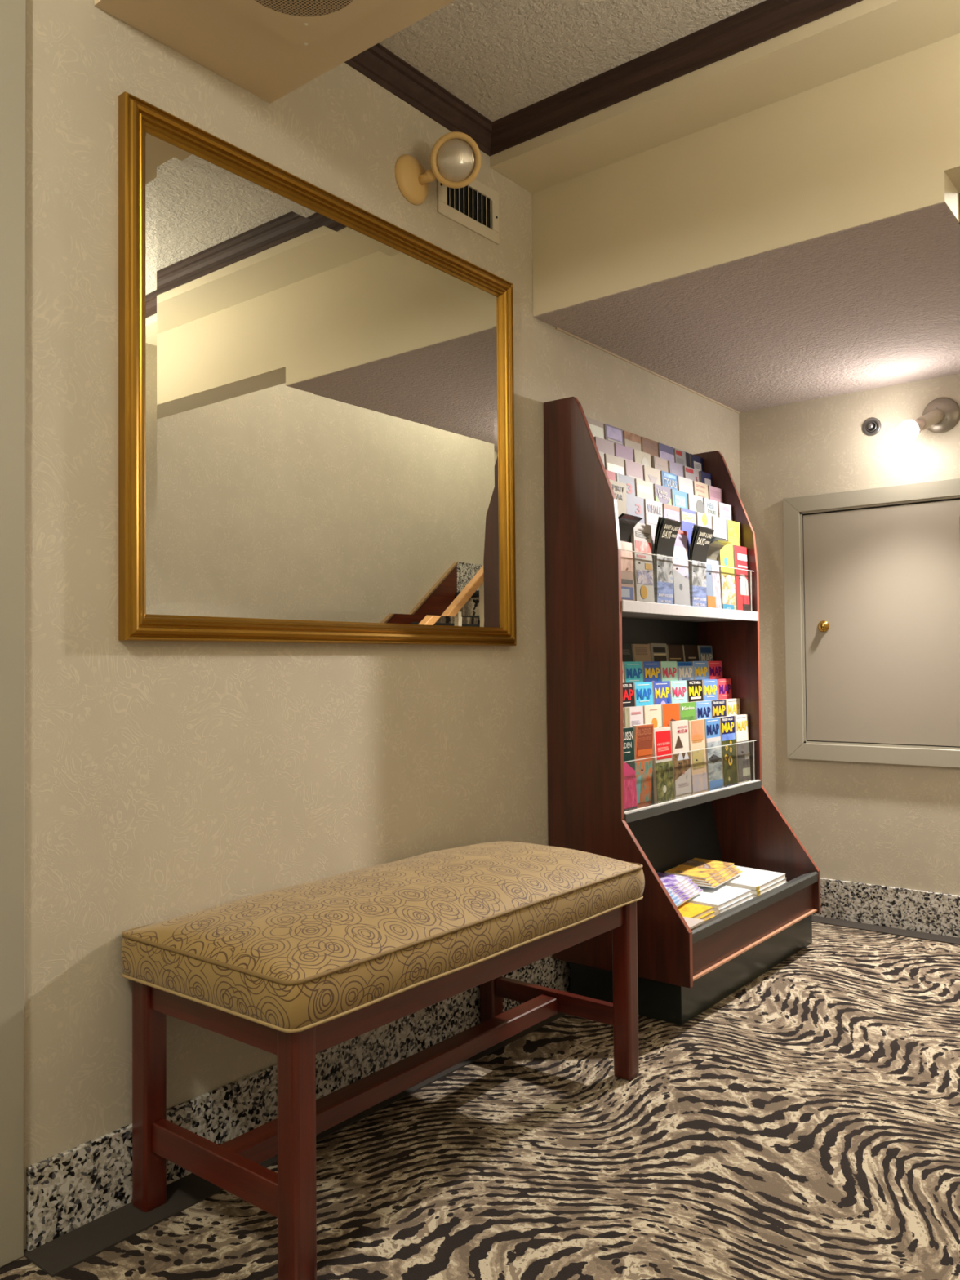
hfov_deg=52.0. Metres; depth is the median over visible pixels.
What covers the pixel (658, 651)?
brochure
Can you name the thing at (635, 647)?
print
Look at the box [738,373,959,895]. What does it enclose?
wall
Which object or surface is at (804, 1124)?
floor
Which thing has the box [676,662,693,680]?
brochure
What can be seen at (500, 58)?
ceiling
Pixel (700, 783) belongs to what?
picture
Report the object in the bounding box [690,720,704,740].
picture
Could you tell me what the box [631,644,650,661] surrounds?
brochure
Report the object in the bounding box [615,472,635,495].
brochure
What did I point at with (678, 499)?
brochure
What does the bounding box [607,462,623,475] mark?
picture
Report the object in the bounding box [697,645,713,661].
brochure
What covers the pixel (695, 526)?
brochure
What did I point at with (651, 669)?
brochure
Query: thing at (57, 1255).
trim
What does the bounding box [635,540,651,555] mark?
picture
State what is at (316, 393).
wall mirror
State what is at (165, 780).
wall
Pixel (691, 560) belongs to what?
picture
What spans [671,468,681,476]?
print
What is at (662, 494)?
brochure
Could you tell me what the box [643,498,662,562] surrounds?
brochure
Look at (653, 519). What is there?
picture
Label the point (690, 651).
brochure
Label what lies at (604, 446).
brochure
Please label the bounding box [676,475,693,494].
brochure
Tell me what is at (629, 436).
picture
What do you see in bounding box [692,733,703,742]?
print
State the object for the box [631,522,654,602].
brochure
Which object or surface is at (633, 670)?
brochure
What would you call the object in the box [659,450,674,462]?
picture
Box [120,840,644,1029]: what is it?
cushion
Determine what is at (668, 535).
brochure
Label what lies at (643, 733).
brochure
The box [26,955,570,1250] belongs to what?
baseboard
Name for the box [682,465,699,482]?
brochure
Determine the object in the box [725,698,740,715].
brochure
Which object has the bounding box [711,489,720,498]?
print
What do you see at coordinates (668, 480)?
brochure
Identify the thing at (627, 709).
picture
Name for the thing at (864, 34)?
ceiling
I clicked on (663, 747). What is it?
print
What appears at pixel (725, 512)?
brochure
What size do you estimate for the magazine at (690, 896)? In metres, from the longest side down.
0.332 x 0.152 x 0.012 m
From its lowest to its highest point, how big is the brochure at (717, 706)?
0.220 m
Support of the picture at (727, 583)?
attached to the brochure at (725, 556)
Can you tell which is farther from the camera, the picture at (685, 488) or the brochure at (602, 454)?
the picture at (685, 488)
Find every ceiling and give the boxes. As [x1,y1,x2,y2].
[378,0,765,121]
[533,201,959,412]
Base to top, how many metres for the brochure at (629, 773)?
0.267 m
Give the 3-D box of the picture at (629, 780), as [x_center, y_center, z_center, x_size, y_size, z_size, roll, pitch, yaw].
[0.463,0.478,3.094,0.002,0.100,0.116,-4,-4,38]
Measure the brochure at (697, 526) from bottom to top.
0.298 m
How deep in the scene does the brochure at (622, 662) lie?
3.31 m
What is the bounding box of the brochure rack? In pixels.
[543,396,821,1025]
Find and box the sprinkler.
[862,417,881,435]
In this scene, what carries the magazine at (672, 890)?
on the magazine at (691, 883)
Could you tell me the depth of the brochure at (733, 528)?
3.83 m
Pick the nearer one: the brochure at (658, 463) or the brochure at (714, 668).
the brochure at (658, 463)
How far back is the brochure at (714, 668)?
3.87 m
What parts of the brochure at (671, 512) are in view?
printed panel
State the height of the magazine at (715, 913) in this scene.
0.019 m
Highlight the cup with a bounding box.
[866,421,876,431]
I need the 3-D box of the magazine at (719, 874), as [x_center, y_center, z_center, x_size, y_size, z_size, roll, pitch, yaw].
[0.803,0.833,3.544,0.152,0.012,0.292,-1,-2,34]
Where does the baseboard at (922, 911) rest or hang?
attached to the wall at (895, 825)
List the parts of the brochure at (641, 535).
printed panel, printed panel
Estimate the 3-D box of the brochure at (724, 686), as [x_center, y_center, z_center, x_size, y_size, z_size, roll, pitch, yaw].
[0.955,0.262,3.848,0.030,0.221,0.120,-2,-2,39]
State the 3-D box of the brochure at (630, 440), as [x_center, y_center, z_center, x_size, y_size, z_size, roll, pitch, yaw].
[0.548,-0.643,3.532,0.024,0.201,0.116,-2,-2,39]
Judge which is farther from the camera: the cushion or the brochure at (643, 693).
the brochure at (643, 693)
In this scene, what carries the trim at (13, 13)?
attached to the wall at (165, 780)
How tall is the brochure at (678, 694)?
0.221 m
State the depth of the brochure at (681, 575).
3.41 m
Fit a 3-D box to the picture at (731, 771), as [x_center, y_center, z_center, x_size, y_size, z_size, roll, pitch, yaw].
[0.938,0.458,3.693,0.002,0.164,0.118,-4,-3,38]
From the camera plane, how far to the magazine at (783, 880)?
3.51 m
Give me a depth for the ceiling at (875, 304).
3.20 m
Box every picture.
[587,422,604,439]
[606,425,622,441]
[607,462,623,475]
[620,541,633,572]
[623,773,637,808]
[624,431,640,444]
[624,707,630,727]
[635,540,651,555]
[635,760,653,803]
[636,569,653,585]
[646,513,658,524]
[653,553,655,580]
[653,580,655,602]
[654,553,656,581]
[655,581,657,603]
[655,760,674,804]
[656,554,673,582]
[656,581,673,604]
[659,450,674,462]
[663,472,675,479]
[672,546,688,576]
[673,751,690,781]
[681,484,690,493]
[681,715,695,720]
[688,559,690,585]
[689,560,691,585]
[690,585,692,605]
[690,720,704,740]
[691,560,706,586]
[691,585,706,607]
[692,749,705,768]
[692,772,707,792]
[706,740,722,781]
[711,564,721,608]
[720,573,736,607]
[721,733,735,741]
[721,738,737,785]
[728,524,739,537]
[737,740,751,782]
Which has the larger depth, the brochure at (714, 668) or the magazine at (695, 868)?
the brochure at (714, 668)
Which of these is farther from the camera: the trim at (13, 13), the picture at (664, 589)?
the picture at (664, 589)
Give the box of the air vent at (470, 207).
[437,179,498,244]
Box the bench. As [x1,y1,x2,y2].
[120,840,644,1279]
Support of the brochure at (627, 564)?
on the brochure rack
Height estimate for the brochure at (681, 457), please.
0.201 m
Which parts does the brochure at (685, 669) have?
printed panel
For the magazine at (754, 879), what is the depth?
3.56 m
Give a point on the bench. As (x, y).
(296, 973)
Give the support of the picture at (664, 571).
on the brochure at (668, 535)
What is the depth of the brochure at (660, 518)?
3.26 m
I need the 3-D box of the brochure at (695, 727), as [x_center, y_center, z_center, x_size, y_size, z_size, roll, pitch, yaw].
[0.772,0.419,3.499,0.023,0.267,0.116,-2,-2,39]
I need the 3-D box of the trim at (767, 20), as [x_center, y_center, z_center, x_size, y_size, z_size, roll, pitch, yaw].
[0.932,-1.542,2.259,2.350,0.068,0.052,-2,-2,39]
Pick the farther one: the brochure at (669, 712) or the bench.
the brochure at (669, 712)
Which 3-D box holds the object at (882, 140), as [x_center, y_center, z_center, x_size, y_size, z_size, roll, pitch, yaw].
[1.135,-1.270,2.503,2.349,0.402,0.150,-2,-2,39]
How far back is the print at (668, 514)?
3.43 m
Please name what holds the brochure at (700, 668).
on the brochure rack
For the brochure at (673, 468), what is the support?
on the brochure rack
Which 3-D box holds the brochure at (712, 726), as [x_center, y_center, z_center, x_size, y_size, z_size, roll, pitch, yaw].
[0.850,0.421,3.601,0.029,0.268,0.116,-2,-2,39]
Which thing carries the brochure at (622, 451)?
on the brochure rack
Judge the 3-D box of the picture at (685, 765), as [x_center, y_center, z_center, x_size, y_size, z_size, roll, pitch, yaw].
[0.698,0.438,3.394,0.002,0.093,0.118,-4,-3,38]
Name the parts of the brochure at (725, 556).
printed panel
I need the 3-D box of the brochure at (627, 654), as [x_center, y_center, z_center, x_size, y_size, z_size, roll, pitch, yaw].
[0.498,0.114,3.395,0.032,0.201,0.116,-2,-2,39]
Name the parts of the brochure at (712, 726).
printed panel, printed panel, printed panel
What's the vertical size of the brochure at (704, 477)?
0.201 m
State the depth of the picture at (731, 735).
3.70 m
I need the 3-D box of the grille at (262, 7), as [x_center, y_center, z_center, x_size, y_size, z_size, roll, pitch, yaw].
[-0.351,-1.280,1.893,0.272,0.009,0.272,-2,-2,39]
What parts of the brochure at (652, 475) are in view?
printed panel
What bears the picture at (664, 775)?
attached to the brochure at (663, 777)
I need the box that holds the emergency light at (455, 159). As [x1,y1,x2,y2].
[395,131,481,204]
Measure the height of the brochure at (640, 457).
0.201 m
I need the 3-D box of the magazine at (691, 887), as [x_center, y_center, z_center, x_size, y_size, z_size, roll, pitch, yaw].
[0.593,0.833,3.255,0.152,0.012,0.332,-1,-2,32]
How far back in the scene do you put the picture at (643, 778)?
3.20 m
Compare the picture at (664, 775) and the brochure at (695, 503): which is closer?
the picture at (664, 775)
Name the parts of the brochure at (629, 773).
printed panel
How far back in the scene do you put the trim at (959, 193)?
2.52 m
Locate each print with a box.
[622,649,631,654]
[631,720,640,727]
[635,531,649,538]
[635,647,647,654]
[638,484,650,493]
[644,440,656,450]
[657,746,669,751]
[667,514,677,520]
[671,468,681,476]
[678,782,688,787]
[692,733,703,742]
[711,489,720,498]
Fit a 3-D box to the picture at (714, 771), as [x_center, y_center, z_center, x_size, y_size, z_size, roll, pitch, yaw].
[0.858,0.441,3.594,0.002,0.140,0.116,-4,-3,38]
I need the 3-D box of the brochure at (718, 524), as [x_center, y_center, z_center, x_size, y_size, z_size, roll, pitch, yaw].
[0.908,-0.355,3.732,0.013,0.220,0.116,-4,-3,39]
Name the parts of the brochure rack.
panel, panel, rail, panel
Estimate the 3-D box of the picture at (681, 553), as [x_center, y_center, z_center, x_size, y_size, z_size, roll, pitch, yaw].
[0.695,-0.273,3.409,0.001,0.100,0.116,-4,-3,38]
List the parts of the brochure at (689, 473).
printed panel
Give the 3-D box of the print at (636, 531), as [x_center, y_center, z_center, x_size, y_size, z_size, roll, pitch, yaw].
[0.531,-0.343,3.211,0.002,0.017,0.090,-4,-4,38]
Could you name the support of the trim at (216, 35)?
attached to the wall at (165, 780)
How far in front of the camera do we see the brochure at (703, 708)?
3.62 m
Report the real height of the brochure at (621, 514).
0.284 m
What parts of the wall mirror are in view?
frame rail, frame rail, frame rail, frame rail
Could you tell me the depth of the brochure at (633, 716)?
3.21 m
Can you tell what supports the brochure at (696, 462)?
on the brochure rack
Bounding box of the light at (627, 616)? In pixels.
[622,611,738,622]
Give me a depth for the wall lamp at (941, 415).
3.84 m
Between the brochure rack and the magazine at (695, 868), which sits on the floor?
the brochure rack
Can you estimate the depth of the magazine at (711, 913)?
3.14 m
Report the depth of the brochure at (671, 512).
3.43 m
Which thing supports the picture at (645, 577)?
attached to the brochure at (641, 535)
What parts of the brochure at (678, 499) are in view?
printed panel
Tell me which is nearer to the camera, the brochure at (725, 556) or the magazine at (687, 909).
the magazine at (687, 909)
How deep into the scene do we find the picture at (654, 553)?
3.26 m
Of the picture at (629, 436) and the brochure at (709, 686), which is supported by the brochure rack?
the brochure at (709, 686)
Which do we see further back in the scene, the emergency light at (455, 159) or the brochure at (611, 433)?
the brochure at (611, 433)
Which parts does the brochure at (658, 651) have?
printed panel, printed panel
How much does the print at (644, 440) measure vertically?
0.026 m
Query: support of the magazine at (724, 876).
on the magazine at (738, 873)
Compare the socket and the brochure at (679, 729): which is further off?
the socket
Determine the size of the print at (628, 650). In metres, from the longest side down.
0.080 x 0.017 x 0.001 m
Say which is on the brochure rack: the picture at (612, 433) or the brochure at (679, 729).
the brochure at (679, 729)
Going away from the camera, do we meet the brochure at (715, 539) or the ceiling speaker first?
the ceiling speaker
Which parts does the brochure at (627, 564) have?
printed panel, printed panel, printed panel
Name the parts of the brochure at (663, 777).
printed panel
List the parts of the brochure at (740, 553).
printed panel, printed panel, printed panel, printed panel, printed panel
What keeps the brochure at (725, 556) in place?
on the brochure rack
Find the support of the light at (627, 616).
attached to the brochure rack
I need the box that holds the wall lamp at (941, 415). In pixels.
[897,397,959,440]
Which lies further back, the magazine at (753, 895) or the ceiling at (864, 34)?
the magazine at (753, 895)
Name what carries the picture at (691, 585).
attached to the brochure at (697, 526)
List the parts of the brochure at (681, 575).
printed panel, printed panel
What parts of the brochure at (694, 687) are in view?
printed panel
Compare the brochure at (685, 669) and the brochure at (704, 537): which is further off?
the brochure at (685, 669)
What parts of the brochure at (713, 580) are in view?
printed panel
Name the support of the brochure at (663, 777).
on the brochure rack
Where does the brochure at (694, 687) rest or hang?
on the brochure rack
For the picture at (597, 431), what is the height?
0.050 m
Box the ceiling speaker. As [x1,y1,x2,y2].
[224,0,392,51]
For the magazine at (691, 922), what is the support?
on the brochure rack
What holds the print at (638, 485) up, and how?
attached to the brochure at (643, 489)
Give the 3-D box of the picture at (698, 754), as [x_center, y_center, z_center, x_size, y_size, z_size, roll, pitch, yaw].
[0.777,0.422,3.495,0.001,0.065,0.093,-4,-4,38]
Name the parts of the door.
casing, knob, casing, casing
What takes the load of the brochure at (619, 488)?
on the brochure rack
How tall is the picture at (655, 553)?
0.091 m
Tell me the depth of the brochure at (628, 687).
3.26 m
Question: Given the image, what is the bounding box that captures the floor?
[0,922,959,1279]
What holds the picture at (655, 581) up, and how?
attached to the brochure at (663, 519)
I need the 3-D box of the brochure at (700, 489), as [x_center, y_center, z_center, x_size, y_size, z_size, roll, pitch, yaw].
[0.851,-0.500,3.780,0.024,0.211,0.116,-2,-2,39]
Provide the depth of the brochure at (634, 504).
3.23 m
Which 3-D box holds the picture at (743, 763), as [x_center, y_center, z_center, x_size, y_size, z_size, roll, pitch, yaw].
[1.018,0.466,3.793,0.002,0.152,0.112,-5,-4,38]
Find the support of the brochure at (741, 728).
on the brochure rack
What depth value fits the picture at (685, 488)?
3.68 m
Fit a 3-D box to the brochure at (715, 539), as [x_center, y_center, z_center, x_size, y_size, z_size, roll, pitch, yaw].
[0.865,-0.233,3.605,0.056,0.267,0.120,-2,-2,39]
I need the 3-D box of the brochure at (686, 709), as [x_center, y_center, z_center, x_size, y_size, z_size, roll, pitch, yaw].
[0.743,0.334,3.523,0.013,0.220,0.116,-4,-3,39]
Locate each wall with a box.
[23,0,740,1249]
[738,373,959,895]
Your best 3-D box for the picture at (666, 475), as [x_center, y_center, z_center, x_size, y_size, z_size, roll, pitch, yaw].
[0.691,-0.597,3.581,0.001,0.012,0.093,-6,-4,38]
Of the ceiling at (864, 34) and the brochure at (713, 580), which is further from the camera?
the brochure at (713, 580)
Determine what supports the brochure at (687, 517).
on the brochure rack
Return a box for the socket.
[916,408,944,430]
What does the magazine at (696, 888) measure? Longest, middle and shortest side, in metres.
0.332 x 0.152 x 0.012 m
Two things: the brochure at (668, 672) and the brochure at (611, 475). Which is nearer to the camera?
the brochure at (611, 475)
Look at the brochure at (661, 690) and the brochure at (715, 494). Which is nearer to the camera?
the brochure at (661, 690)
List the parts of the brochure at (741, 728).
printed panel, printed panel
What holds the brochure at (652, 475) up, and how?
on the brochure rack
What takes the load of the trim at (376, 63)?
attached to the wall at (165, 780)
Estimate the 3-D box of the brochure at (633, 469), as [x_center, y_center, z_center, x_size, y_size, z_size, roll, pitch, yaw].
[0.531,-0.507,3.379,0.024,0.211,0.116,-2,-2,39]
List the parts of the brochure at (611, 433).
printed panel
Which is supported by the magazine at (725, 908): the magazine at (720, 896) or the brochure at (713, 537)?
the magazine at (720, 896)
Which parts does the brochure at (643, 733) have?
printed panel, printed panel, printed panel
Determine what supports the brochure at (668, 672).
on the brochure rack
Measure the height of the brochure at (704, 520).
0.220 m
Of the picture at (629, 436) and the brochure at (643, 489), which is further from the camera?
the picture at (629, 436)
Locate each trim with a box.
[0,0,26,1267]
[23,915,959,1277]
[94,0,454,103]
[344,43,492,155]
[489,0,862,155]
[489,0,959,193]
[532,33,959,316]
[959,193,959,224]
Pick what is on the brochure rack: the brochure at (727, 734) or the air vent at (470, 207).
the brochure at (727, 734)
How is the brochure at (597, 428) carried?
on the brochure rack
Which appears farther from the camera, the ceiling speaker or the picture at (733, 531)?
the picture at (733, 531)
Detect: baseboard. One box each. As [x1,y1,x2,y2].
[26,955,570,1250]
[811,877,959,937]
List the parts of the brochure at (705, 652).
printed panel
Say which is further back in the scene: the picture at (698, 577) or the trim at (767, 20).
the picture at (698, 577)
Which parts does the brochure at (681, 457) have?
printed panel, printed panel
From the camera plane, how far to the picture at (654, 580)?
3.26 m
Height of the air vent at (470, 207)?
0.160 m
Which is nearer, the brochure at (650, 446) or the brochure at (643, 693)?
the brochure at (643, 693)
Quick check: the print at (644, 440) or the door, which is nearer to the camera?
the print at (644, 440)
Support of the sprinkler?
attached to the wall at (895, 825)
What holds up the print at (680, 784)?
attached to the brochure at (679, 729)
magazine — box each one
[656,872,688,891]
[664,857,733,879]
[667,879,692,893]
[669,881,693,897]
[671,883,697,900]
[673,886,699,903]
[675,888,702,906]
[677,902,712,918]
[683,916,704,928]
[685,884,751,909]
[688,865,736,882]
[692,867,739,885]
[693,870,742,888]
[697,911,715,919]
[712,893,752,913]
[714,897,752,915]
[721,865,785,890]
[750,877,786,895]
[751,881,786,897]
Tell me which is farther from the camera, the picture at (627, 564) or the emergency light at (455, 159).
the picture at (627, 564)
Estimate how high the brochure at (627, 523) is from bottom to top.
0.280 m
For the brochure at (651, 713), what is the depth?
3.32 m
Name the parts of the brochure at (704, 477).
printed panel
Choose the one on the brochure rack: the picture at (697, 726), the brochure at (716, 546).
the brochure at (716, 546)
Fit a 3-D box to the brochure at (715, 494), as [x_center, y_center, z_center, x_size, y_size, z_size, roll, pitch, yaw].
[0.930,-0.498,3.880,0.024,0.211,0.116,-2,-2,39]
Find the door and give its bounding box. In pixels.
[782,478,959,768]
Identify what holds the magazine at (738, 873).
on the magazine at (754, 879)
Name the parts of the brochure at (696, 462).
printed panel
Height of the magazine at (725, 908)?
0.019 m
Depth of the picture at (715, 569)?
3.63 m
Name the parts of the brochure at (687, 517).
printed panel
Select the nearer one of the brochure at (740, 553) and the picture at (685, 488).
the picture at (685, 488)
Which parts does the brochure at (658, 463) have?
printed panel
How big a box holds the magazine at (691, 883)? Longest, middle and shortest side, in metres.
0.332 x 0.152 x 0.012 m
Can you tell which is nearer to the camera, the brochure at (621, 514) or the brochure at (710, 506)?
the brochure at (621, 514)
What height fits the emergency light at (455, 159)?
0.166 m
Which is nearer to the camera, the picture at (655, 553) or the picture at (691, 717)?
the picture at (655, 553)
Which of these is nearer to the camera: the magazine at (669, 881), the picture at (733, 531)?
the magazine at (669, 881)
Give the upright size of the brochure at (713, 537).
0.274 m
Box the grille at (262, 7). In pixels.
[254,0,352,16]
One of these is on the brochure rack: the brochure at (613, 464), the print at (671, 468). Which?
the brochure at (613, 464)
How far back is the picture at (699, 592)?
3.50 m
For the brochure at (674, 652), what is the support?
on the brochure rack
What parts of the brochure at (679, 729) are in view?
printed panel, printed panel, printed panel, printed panel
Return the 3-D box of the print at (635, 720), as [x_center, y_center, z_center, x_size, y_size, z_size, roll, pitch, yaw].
[0.513,0.274,3.229,0.001,0.021,0.054,-4,-3,39]
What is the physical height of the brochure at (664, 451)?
0.201 m
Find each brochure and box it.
[586,417,604,439]
[593,436,614,456]
[599,451,604,466]
[603,423,623,445]
[604,453,624,475]
[605,470,615,480]
[608,479,626,516]
[613,443,633,462]
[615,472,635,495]
[617,513,639,519]
[618,514,642,542]
[620,541,635,600]
[622,430,641,451]
[622,644,633,662]
[622,662,624,683]
[622,682,635,706]
[622,706,643,728]
[622,727,637,811]
[623,459,643,479]
[623,661,643,682]
[626,493,644,542]
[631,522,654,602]
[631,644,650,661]
[632,448,651,466]
[632,723,653,808]
[633,681,653,706]
[634,478,653,500]
[640,436,658,462]
[642,465,661,485]
[642,661,661,682]
[642,704,662,771]
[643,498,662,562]
[648,643,667,661]
[651,455,668,472]
[652,680,671,704]
[652,726,674,804]
[653,484,671,505]
[653,516,672,602]
[654,517,678,603]
[656,519,681,604]
[657,442,674,462]
[659,661,677,681]
[660,470,677,489]
[661,702,679,727]
[662,503,679,529]
[666,644,684,662]
[667,460,683,476]
[668,720,691,799]
[669,680,687,703]
[670,488,688,509]
[672,529,690,605]
[673,448,689,466]
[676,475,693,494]
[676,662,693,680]
[679,702,695,720]
[680,507,696,571]
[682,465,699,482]
[682,644,698,662]
[686,680,702,702]
[687,493,704,513]
[688,453,704,471]
[688,524,707,604]
[688,661,708,679]
[688,719,707,795]
[689,525,711,605]
[691,527,715,607]
[693,480,708,498]
[694,700,711,719]
[695,511,711,528]
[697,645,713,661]
[698,471,712,486]
[702,497,718,517]
[702,679,718,701]
[703,717,723,791]
[706,540,730,560]
[706,559,721,608]
[707,484,722,502]
[707,661,722,679]
[710,537,728,543]
[711,515,726,560]
[711,536,726,540]
[711,699,726,717]
[716,678,732,699]
[717,502,732,520]
[717,543,736,609]
[719,715,737,787]
[725,520,741,546]
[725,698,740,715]
[733,545,750,611]
[733,714,751,784]
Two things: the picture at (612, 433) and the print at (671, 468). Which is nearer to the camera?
the picture at (612, 433)
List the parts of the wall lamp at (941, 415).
bulb, plate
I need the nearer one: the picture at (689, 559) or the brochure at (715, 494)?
the picture at (689, 559)
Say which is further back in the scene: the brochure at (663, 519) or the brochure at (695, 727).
the brochure at (695, 727)
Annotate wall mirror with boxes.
[118,91,516,645]

